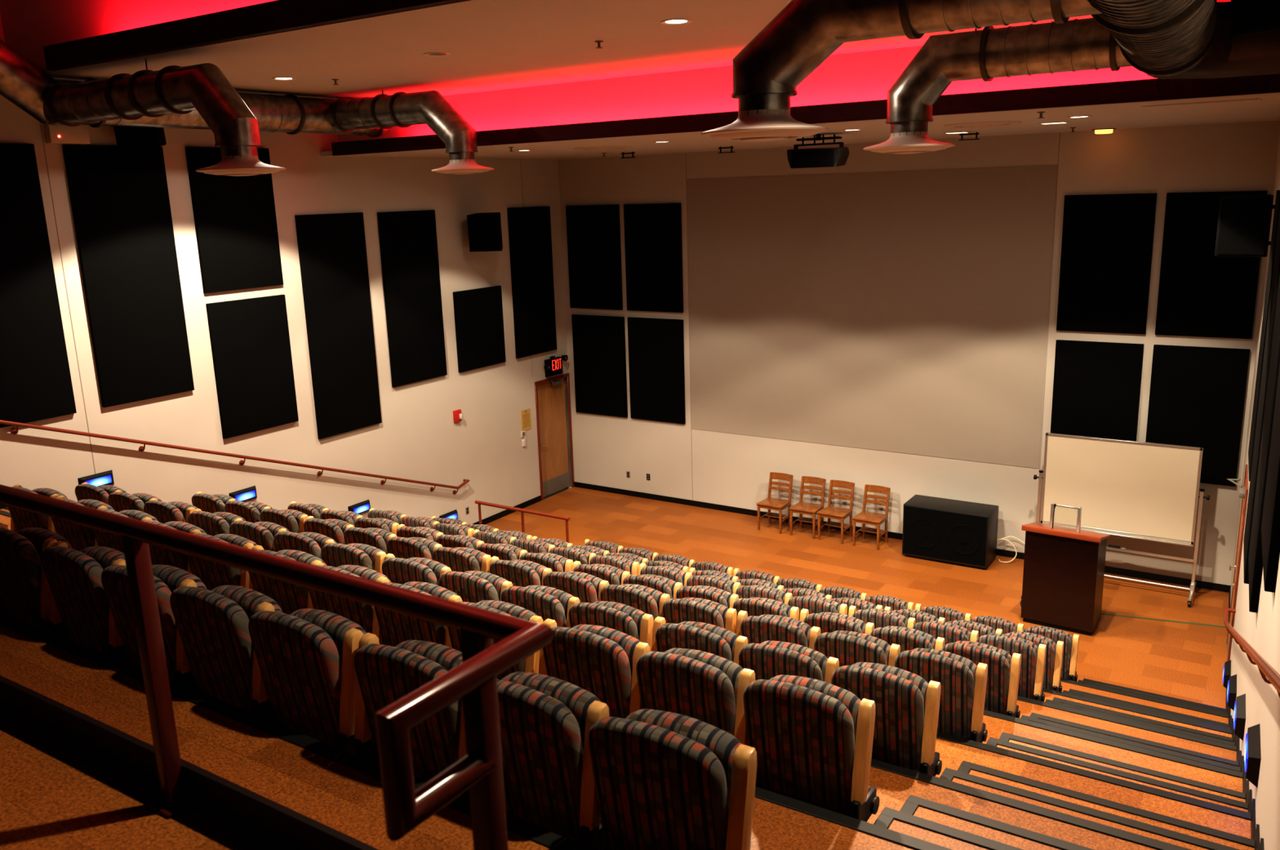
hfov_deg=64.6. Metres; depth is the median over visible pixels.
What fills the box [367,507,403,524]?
seat
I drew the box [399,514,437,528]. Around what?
seat
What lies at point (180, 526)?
seat cushion
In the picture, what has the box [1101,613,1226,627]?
tape
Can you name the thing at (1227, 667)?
step light
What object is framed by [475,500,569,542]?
guard rail
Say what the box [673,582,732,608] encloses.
seat
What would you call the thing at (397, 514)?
seat back
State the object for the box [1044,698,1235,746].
trim
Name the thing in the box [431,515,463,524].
seat
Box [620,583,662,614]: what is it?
seat cushion
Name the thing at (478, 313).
acoustic panel
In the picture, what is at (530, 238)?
acoustic panel
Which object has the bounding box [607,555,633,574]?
seat cushion
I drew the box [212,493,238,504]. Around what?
seat cushion
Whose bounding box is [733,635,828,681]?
seat
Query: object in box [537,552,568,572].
seat cushion
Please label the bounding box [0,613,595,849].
step
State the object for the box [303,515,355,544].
seat
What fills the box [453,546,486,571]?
seat cushion
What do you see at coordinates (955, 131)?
recessed light
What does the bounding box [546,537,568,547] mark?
seat cushion
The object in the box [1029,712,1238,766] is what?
trim
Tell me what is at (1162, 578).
baseboard
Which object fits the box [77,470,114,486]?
step light
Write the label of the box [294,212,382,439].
acoustic panel
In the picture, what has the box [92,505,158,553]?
seat
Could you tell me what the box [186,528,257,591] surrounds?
seat
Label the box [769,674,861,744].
seat cushion
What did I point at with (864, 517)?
wooden chair
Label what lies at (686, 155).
trim
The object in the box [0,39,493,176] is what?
air duct
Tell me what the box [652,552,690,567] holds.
seat
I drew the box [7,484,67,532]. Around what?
seat
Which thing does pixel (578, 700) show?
seat cushion
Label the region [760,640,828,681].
seat cushion
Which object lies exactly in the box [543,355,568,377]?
exit sign
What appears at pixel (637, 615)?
seat cushion
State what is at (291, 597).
seat
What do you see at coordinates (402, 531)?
seat
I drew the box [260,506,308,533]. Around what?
seat
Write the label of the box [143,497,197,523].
seat
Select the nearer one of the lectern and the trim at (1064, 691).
the trim at (1064, 691)
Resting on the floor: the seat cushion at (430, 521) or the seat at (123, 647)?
the seat at (123, 647)
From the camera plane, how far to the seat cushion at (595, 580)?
7.90 m
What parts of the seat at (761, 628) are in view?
armrest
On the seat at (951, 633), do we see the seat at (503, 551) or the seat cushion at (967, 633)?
the seat cushion at (967, 633)
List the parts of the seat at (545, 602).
armrest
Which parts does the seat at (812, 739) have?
armrest, backrest, armrest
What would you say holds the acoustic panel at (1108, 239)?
attached to the wall at (729, 469)
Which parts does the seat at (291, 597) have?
armrest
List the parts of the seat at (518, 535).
backrest, armrest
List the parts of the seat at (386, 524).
backrest, armrest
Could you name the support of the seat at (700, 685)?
on the floor
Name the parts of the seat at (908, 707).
armrest, armrest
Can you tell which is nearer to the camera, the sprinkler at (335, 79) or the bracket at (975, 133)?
the sprinkler at (335, 79)
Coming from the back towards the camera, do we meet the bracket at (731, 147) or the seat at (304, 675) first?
the bracket at (731, 147)
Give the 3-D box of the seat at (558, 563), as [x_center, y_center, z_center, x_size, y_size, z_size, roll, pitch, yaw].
[-0.876,1.630,9.706,0.605,0.896,0.291,7,15,32]
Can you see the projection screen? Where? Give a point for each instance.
(896, 311)
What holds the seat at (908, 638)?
on the floor
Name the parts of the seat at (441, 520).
backrest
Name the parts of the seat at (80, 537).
armrest, backrest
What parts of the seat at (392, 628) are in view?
armrest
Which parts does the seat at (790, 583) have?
armrest, backrest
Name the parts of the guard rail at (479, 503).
post, rail, post, post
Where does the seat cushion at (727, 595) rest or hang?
on the seat at (717, 595)
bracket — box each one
[620,151,635,158]
[717,146,734,153]
[958,132,979,140]
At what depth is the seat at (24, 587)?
5.28 m
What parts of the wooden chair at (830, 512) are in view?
leg, leg, seat, leg, rail, leg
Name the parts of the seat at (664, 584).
armrest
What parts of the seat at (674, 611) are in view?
armrest, backrest, armrest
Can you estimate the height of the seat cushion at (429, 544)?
0.456 m
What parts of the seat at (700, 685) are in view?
armrest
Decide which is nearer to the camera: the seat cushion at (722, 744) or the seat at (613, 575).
the seat cushion at (722, 744)
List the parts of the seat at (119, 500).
backrest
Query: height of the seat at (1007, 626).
0.896 m
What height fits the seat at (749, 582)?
0.896 m
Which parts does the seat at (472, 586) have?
armrest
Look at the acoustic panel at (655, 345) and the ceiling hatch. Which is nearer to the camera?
the ceiling hatch
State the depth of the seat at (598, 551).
12.24 m
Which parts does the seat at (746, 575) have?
armrest, backrest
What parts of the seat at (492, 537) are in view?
backrest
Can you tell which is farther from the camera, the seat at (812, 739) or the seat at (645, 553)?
the seat at (645, 553)
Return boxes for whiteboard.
[1033,432,1209,607]
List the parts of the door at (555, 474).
kick plate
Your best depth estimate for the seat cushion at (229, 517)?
8.38 m
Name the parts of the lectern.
pane, reading frame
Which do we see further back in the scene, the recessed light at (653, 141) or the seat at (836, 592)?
the recessed light at (653, 141)
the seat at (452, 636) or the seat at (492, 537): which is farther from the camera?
the seat at (492, 537)
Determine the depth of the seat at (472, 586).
6.74 m
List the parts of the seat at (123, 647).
armrest, backrest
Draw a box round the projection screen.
[686,164,1057,468]
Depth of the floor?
5.07 m
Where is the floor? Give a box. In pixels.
[0,486,1254,849]
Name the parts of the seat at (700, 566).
armrest, backrest, armrest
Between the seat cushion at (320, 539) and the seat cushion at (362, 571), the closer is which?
the seat cushion at (362, 571)
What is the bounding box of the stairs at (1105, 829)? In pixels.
[0,510,1191,849]
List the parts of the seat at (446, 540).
armrest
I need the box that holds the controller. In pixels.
[520,430,525,446]
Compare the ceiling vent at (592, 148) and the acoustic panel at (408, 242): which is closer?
the ceiling vent at (592, 148)
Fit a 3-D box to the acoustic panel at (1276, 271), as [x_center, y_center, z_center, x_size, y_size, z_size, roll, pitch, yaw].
[5.119,-0.326,8.268,0.050,3.050,1.140,6,15,30]
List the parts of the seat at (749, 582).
armrest, backrest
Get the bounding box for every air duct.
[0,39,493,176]
[701,0,1279,154]
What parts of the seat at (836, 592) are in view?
armrest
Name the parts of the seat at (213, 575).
armrest, armrest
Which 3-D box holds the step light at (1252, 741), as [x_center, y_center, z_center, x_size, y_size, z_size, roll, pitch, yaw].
[3.298,1.771,5.453,0.062,0.170,0.400,6,15,30]
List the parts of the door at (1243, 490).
kick plate, handle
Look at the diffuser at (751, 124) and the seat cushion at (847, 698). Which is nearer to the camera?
the seat cushion at (847, 698)
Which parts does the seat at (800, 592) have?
armrest, backrest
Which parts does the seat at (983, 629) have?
armrest, backrest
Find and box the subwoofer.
[902,494,998,568]
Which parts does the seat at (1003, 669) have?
armrest, backrest, armrest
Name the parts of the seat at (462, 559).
armrest, backrest, armrest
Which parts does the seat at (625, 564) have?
armrest, backrest, armrest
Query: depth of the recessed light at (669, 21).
7.66 m
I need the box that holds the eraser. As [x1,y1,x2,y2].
[1107,544,1119,548]
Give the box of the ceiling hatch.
[1141,97,1262,108]
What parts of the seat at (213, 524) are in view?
backrest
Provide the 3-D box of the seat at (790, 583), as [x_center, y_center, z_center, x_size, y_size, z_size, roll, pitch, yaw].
[1.884,2.256,12.233,0.547,0.896,0.291,7,15,32]
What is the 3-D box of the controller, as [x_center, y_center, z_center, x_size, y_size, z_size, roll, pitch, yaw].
[-2.057,0.244,17.906,0.035,0.280,0.110,7,15,32]
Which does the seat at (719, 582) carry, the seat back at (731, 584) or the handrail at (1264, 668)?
the seat back at (731, 584)
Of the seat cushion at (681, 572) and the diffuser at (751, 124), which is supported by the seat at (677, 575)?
the seat cushion at (681, 572)
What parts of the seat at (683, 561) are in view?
armrest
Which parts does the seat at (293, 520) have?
armrest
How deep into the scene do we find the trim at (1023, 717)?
7.11 m
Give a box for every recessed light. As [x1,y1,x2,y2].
[271,76,295,79]
[423,51,450,56]
[515,149,533,151]
[653,141,671,142]
[661,18,692,24]
[841,128,862,131]
[942,131,971,133]
[1038,120,1070,124]
[1066,115,1092,118]
[1092,128,1115,133]
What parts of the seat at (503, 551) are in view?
armrest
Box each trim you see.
[40,122,96,474]
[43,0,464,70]
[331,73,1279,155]
[520,159,532,368]
[685,155,693,500]
[754,786,951,849]
[873,806,1022,849]
[899,795,1093,849]
[936,731,1250,820]
[939,767,1239,849]
[957,760,1254,847]
[983,709,1242,777]
[986,737,1248,809]
[999,732,1244,799]
[1017,695,1236,751]
[1020,715,1240,771]
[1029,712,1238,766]
[1035,132,1060,521]
[1042,687,1231,733]
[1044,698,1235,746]
[1052,697,1233,742]
[1060,677,1228,718]
[1062,689,1231,729]
[1068,688,1229,727]
[1078,680,1227,714]
[1083,678,1226,711]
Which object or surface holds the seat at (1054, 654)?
on the floor
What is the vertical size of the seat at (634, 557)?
0.896 m
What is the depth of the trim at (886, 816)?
4.25 m
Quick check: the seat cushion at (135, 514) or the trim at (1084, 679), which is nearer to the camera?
the seat cushion at (135, 514)
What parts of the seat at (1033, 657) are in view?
armrest, backrest, armrest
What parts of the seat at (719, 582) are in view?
armrest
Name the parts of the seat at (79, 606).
armrest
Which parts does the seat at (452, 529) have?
backrest, armrest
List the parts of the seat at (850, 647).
armrest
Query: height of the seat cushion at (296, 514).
0.456 m
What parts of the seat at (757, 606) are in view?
armrest, armrest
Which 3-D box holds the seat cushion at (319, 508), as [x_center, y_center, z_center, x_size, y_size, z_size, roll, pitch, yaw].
[-3.686,1.128,11.550,0.484,0.456,0.142,7,15,32]
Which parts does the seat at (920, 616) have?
armrest, backrest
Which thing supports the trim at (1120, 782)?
attached to the floor
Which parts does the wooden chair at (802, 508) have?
leg, leg, seat, rail, leg, leg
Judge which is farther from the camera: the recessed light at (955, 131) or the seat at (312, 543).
the recessed light at (955, 131)
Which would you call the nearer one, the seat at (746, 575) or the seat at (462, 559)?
the seat at (462, 559)
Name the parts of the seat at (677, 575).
armrest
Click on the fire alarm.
(457, 415)
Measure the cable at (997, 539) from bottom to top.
0.339 m
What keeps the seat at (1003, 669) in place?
on the floor
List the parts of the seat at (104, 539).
armrest, backrest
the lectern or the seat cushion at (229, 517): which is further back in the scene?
the lectern
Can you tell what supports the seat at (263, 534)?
on the floor
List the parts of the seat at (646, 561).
armrest, backrest, armrest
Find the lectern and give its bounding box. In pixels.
[1020,502,1111,635]
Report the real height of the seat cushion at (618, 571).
0.456 m
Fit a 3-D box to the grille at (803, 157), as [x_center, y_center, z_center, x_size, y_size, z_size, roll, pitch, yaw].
[2.030,-3.140,11.909,0.540,0.185,0.011,7,15,32]
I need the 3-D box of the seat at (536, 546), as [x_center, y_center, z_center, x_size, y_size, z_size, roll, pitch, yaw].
[-1.208,1.687,11.393,0.547,0.896,0.291,7,15,32]
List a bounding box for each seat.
[0,522,71,632]
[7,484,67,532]
[40,540,124,656]
[50,495,115,551]
[75,482,126,505]
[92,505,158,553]
[101,558,206,682]
[108,489,161,511]
[141,516,207,571]
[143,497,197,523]
[169,578,283,712]
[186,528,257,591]
[187,508,246,536]
[191,491,238,513]
[224,498,272,523]
[229,518,289,551]
[248,544,326,614]
[248,601,373,753]
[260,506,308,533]
[273,528,336,560]
[287,501,329,519]
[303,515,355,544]
[307,560,391,633]
[320,507,364,526]
[321,539,386,573]
[343,524,397,553]
[352,632,462,782]
[354,515,399,535]
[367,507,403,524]
[372,576,462,646]
[382,553,448,585]
[386,533,439,559]
[396,524,440,541]
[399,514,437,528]
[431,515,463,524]
[432,520,474,537]
[432,543,491,573]
[435,532,479,549]
[438,566,507,603]
[444,594,542,679]
[458,671,600,842]
[462,521,494,532]
[472,528,512,544]
[475,540,522,560]
[488,555,546,586]
[493,528,532,539]
[500,580,573,626]
[509,536,551,553]
[519,549,573,572]
[531,536,568,547]
[538,618,639,718]
[542,567,603,603]
[548,544,591,564]
[566,542,604,555]
[566,596,653,651]
[572,560,624,585]
[577,700,757,849]
[584,538,619,552]
[588,552,639,574]
[598,580,662,620]
[603,550,643,564]
[617,545,653,560]
[621,571,676,598]
[629,641,743,735]
[638,562,686,586]
[641,558,688,572]
[651,616,738,662]
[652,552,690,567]
[658,593,737,633]
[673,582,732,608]
[684,572,734,594]
[688,559,733,576]
[688,567,733,580]
[729,593,799,633]
[732,576,777,588]
[733,568,774,582]
[733,582,786,603]
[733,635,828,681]
[733,668,879,822]
[735,610,811,647]
[773,576,817,591]
[777,585,826,597]
[784,592,847,620]
[799,608,866,633]
[808,626,890,666]
[816,584,861,599]
[824,656,942,776]
[825,594,882,615]
[848,605,908,629]
[860,592,913,611]
[864,622,936,652]
[884,606,938,622]
[888,643,987,742]
[906,617,970,644]
[915,603,964,622]
[934,636,1021,718]
[937,617,995,637]
[964,613,1017,634]
[969,630,1046,702]
[995,628,1063,692]
[1017,622,1079,681]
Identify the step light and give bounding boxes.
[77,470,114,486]
[228,485,257,502]
[347,499,370,514]
[439,509,457,519]
[1222,659,1231,688]
[1226,674,1236,711]
[1233,693,1245,740]
[1244,724,1261,787]
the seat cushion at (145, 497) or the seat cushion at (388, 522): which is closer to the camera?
the seat cushion at (145, 497)
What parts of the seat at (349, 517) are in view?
backrest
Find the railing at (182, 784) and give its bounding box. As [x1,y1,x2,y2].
[0,484,554,849]
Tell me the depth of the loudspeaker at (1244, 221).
10.08 m
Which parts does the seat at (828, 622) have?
armrest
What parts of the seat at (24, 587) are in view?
armrest, backrest, armrest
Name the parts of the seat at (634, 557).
armrest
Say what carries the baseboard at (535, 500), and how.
attached to the wall at (418, 437)
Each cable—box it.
[997,538,1017,562]
[1000,536,1025,543]
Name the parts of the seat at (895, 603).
armrest, backrest, armrest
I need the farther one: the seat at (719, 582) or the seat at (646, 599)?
the seat at (719, 582)
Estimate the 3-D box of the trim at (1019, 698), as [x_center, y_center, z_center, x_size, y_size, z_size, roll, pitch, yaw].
[-0.254,1.892,10.563,11.234,0.052,0.067,7,15,32]
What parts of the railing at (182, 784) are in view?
post, toe plate, post, post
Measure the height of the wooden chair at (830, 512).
0.872 m
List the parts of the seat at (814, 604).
armrest, backrest, armrest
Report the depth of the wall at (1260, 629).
5.82 m
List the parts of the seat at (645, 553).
armrest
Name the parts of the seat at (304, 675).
armrest, backrest, armrest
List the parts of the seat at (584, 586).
armrest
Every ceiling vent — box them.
[573,146,632,150]
[943,120,1022,127]
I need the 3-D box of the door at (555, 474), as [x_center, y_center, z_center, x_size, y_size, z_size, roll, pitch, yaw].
[-1.569,0.206,18.683,0.251,2.205,1.004,7,15,32]
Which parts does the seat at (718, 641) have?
armrest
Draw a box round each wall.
[0,13,572,524]
[558,120,1279,585]
[1230,130,1279,849]
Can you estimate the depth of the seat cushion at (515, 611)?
5.26 m
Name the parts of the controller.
control plate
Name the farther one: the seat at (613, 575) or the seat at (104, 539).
the seat at (613, 575)
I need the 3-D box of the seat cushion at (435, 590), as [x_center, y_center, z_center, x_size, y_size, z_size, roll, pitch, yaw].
[-1.167,1.107,5.652,0.484,0.456,0.142,7,15,32]
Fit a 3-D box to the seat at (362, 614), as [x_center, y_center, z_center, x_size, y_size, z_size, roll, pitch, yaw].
[-1.689,1.222,5.938,0.547,0.896,0.291,7,15,32]
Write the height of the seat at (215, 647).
0.896 m
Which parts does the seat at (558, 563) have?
armrest, backrest, armrest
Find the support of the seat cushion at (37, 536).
on the seat at (24, 587)
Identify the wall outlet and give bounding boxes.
[465,506,469,514]
[626,471,630,477]
[646,473,649,479]
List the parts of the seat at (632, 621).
armrest, backrest, armrest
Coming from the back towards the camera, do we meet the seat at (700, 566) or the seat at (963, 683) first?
the seat at (700, 566)
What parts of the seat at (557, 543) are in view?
backrest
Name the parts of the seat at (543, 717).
armrest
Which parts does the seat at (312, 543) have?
armrest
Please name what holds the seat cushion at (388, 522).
on the seat at (386, 524)
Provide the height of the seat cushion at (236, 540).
0.456 m
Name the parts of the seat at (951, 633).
armrest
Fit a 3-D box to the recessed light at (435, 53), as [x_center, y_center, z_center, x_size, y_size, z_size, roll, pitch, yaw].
[-1.804,-3.302,8.993,0.236,0.021,0.236,7,15,32]
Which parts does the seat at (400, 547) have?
armrest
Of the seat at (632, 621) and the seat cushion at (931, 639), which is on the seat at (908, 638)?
the seat cushion at (931, 639)
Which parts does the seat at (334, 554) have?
armrest, backrest, armrest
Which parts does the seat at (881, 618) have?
armrest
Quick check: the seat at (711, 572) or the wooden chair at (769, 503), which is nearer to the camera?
the seat at (711, 572)
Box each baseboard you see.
[0,495,541,524]
[573,481,1230,592]
[1225,585,1264,849]
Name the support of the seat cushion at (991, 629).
on the seat at (983, 629)
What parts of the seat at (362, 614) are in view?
armrest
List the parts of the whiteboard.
knob, post, board frame, post, knob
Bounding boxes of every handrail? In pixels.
[0,419,469,493]
[1223,607,1279,697]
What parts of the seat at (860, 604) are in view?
armrest, backrest, armrest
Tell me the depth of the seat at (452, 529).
11.81 m
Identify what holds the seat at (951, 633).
on the floor
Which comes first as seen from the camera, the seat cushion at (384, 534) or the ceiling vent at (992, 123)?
the seat cushion at (384, 534)
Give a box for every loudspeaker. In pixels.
[113,125,166,147]
[466,212,502,251]
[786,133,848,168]
[1214,194,1275,257]
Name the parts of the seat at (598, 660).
armrest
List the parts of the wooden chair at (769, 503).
leg, leg, seat, leg, rail, leg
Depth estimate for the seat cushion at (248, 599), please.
4.47 m
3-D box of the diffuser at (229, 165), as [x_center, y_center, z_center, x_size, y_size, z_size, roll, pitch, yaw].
[-3.288,-2.133,8.337,0.700,0.159,0.700,7,15,32]
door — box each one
[534,373,574,500]
[1226,464,1248,661]
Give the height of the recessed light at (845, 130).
0.021 m
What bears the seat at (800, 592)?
on the floor
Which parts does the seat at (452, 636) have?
armrest, armrest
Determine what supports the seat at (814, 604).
on the floor
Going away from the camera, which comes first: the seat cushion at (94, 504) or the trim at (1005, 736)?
the trim at (1005, 736)
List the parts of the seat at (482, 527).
backrest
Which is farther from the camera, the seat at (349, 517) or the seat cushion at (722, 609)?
the seat at (349, 517)
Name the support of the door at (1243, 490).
in the wall at (1260, 629)
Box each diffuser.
[195,155,285,176]
[431,159,493,174]
[701,108,828,141]
[862,131,955,154]
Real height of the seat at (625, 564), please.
0.896 m
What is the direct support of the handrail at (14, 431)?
attached to the wall at (418, 437)
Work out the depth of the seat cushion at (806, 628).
6.97 m
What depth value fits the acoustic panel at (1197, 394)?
13.20 m
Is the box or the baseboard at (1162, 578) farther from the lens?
the baseboard at (1162, 578)
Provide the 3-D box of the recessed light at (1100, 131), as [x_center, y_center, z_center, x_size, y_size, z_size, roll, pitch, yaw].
[5.906,-3.742,12.882,0.280,0.064,0.280,7,15,32]
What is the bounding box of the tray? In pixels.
[1106,546,1193,562]
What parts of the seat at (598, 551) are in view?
backrest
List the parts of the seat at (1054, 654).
armrest, backrest, armrest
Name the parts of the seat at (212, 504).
backrest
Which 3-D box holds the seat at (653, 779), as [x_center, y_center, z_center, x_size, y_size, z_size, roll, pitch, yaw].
[0.105,1.351,3.326,0.605,0.896,0.291,7,15,32]
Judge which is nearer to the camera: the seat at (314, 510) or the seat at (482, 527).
the seat at (314, 510)
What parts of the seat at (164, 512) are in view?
backrest, armrest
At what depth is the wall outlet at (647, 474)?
18.33 m
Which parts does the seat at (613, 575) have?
armrest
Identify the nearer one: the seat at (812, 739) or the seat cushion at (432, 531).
the seat at (812, 739)
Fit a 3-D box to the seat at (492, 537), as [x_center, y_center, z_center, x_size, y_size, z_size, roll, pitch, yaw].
[-1.670,1.633,11.688,0.547,0.896,0.291,7,15,32]
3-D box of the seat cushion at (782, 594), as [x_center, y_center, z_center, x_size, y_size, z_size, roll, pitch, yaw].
[1.234,1.795,9.878,0.484,0.456,0.142,7,15,32]
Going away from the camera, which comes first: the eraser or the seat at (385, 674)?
the seat at (385, 674)
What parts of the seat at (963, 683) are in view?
armrest, armrest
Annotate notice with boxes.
[520,408,531,431]
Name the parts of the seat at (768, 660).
armrest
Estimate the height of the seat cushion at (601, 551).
0.456 m
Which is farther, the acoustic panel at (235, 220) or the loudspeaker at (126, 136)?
the acoustic panel at (235, 220)
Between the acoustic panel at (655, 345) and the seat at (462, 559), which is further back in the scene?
the acoustic panel at (655, 345)
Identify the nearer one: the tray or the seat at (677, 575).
the seat at (677, 575)
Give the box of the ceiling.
[0,0,1279,159]
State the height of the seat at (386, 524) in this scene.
0.896 m
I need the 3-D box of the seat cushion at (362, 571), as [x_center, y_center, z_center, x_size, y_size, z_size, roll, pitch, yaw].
[-1.629,1.053,5.947,0.484,0.456,0.142,7,15,32]
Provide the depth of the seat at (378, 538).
9.03 m
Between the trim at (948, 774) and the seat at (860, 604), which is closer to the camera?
the trim at (948, 774)
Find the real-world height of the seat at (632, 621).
0.896 m
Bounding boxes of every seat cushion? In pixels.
[16,527,71,559]
[31,488,67,498]
[76,498,115,511]
[80,546,124,569]
[98,484,126,494]
[118,509,158,521]
[132,493,161,503]
[151,564,206,593]
[164,520,207,534]
[168,501,197,522]
[211,585,283,620]
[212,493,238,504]
[213,511,246,526]
[213,533,257,546]
[244,501,272,513]
[254,521,289,537]
[276,549,326,565]
[281,509,308,529]
[289,608,366,665]
[298,532,336,550]
[306,503,329,514]
[324,519,355,533]
[337,564,391,582]
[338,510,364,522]
[346,542,386,570]
[364,527,397,551]
[373,517,397,532]
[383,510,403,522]
[395,640,462,706]
[403,581,462,601]
[407,557,448,585]
[408,537,439,559]
[415,516,437,528]
[415,526,440,541]
[446,518,463,524]
[448,523,471,535]
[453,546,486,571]
[454,534,479,549]
[464,570,507,600]
[475,524,494,532]
[476,600,537,620]
[490,531,512,544]
[494,543,522,559]
[501,671,600,750]
[508,530,528,539]
[511,559,546,585]
[526,585,573,622]
[528,539,551,552]
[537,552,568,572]
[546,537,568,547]
[564,546,591,564]
[564,571,603,600]
[572,624,639,677]
[581,545,604,555]
[591,564,624,585]
[592,600,645,639]
[599,541,619,552]
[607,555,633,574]
[617,552,643,564]
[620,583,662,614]
[626,708,751,846]
[632,547,653,560]
[640,573,676,598]
[655,565,686,586]
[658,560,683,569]
[664,648,743,711]
[666,554,690,567]
[679,621,738,662]
[681,597,728,628]
[693,585,732,608]
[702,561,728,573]
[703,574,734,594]
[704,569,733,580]
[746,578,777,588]
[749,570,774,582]
[750,584,786,603]
[750,597,791,617]
[759,614,811,647]
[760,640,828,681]
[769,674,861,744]
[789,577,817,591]
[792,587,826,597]
[801,595,840,613]
[818,612,866,633]
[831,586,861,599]
[831,630,890,665]
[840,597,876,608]
[851,662,928,717]
[865,608,908,626]
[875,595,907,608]
[884,626,936,648]
[899,608,938,621]
[911,648,977,693]
[924,620,970,640]
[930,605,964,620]
[953,619,995,633]
[955,640,1012,681]
[979,615,1017,631]
[986,633,1038,666]
[1011,631,1056,667]
[1031,626,1072,651]
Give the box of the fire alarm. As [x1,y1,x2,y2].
[453,408,462,422]
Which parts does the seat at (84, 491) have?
backrest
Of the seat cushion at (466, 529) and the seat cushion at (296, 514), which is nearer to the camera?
the seat cushion at (296, 514)
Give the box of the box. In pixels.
[43,123,90,144]
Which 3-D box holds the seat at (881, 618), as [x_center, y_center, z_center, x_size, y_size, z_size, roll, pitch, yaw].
[2.171,2.079,9.231,0.547,0.896,0.291,7,15,32]
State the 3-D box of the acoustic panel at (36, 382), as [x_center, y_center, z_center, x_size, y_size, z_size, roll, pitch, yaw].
[-6.620,-1.423,10.455,0.049,2.880,1.130,7,15,32]
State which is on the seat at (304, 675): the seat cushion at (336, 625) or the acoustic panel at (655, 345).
the seat cushion at (336, 625)
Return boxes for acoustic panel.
[0,142,76,427]
[62,144,194,407]
[185,146,283,293]
[205,294,298,438]
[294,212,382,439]
[377,209,447,386]
[453,285,506,372]
[506,205,556,358]
[565,204,622,310]
[571,314,627,417]
[623,203,683,312]
[627,316,685,423]
[1050,339,1143,440]
[1056,192,1156,333]
[1145,344,1249,486]
[1155,190,1266,338]
[1243,209,1279,583]
[1248,190,1279,480]
[1248,274,1279,613]
[1261,364,1279,592]
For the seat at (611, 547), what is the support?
on the floor
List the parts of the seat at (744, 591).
armrest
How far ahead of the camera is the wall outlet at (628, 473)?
18.57 m
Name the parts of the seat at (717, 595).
armrest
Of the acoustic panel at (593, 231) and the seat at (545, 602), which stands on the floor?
the seat at (545, 602)
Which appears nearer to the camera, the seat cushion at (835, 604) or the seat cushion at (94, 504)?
the seat cushion at (94, 504)
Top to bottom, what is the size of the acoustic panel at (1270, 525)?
2.750 m
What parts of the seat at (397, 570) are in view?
armrest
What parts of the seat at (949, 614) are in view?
armrest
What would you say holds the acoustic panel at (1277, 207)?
attached to the wall at (1260, 629)
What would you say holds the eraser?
on the whiteboard
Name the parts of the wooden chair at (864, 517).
leg, leg, seat, rail, leg, leg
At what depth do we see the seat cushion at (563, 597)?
6.55 m
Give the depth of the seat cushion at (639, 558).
12.00 m
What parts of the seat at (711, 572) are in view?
armrest, backrest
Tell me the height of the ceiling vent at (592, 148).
0.022 m
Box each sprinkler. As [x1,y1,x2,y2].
[332,78,338,84]
[595,40,603,48]
[1037,111,1044,118]
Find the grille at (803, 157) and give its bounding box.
[791,148,834,167]
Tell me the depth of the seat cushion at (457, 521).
13.54 m
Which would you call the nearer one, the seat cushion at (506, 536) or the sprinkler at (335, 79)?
the sprinkler at (335, 79)
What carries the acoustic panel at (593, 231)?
attached to the wall at (729, 469)
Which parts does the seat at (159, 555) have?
armrest, backrest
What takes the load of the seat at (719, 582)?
on the floor
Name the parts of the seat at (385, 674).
armrest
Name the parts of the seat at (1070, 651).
armrest, armrest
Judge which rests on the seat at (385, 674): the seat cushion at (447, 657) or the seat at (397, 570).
the seat cushion at (447, 657)
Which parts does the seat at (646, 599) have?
armrest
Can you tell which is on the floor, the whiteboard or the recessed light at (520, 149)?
the whiteboard
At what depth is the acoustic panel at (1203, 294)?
12.86 m
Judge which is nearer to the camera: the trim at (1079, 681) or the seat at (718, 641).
the seat at (718, 641)
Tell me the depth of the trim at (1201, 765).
6.84 m
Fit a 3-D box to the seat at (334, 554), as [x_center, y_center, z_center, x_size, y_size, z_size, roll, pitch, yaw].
[-2.092,1.289,7.570,0.605,0.896,0.291,7,15,32]
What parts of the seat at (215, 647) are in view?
armrest, backrest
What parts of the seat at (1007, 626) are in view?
armrest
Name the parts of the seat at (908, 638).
armrest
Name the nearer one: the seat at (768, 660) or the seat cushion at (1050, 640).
the seat at (768, 660)
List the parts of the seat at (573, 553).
armrest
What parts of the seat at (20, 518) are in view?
armrest, backrest, armrest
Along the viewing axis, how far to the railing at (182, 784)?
2.41 m
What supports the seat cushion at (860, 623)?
on the seat at (828, 622)
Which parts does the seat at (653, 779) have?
armrest, armrest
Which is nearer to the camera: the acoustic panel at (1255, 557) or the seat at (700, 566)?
the acoustic panel at (1255, 557)
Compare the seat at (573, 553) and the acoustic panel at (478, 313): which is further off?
the acoustic panel at (478, 313)
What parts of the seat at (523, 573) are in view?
armrest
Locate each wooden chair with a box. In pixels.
[756,471,793,533]
[788,475,826,538]
[817,480,854,543]
[852,484,890,550]
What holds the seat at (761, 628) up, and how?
on the floor

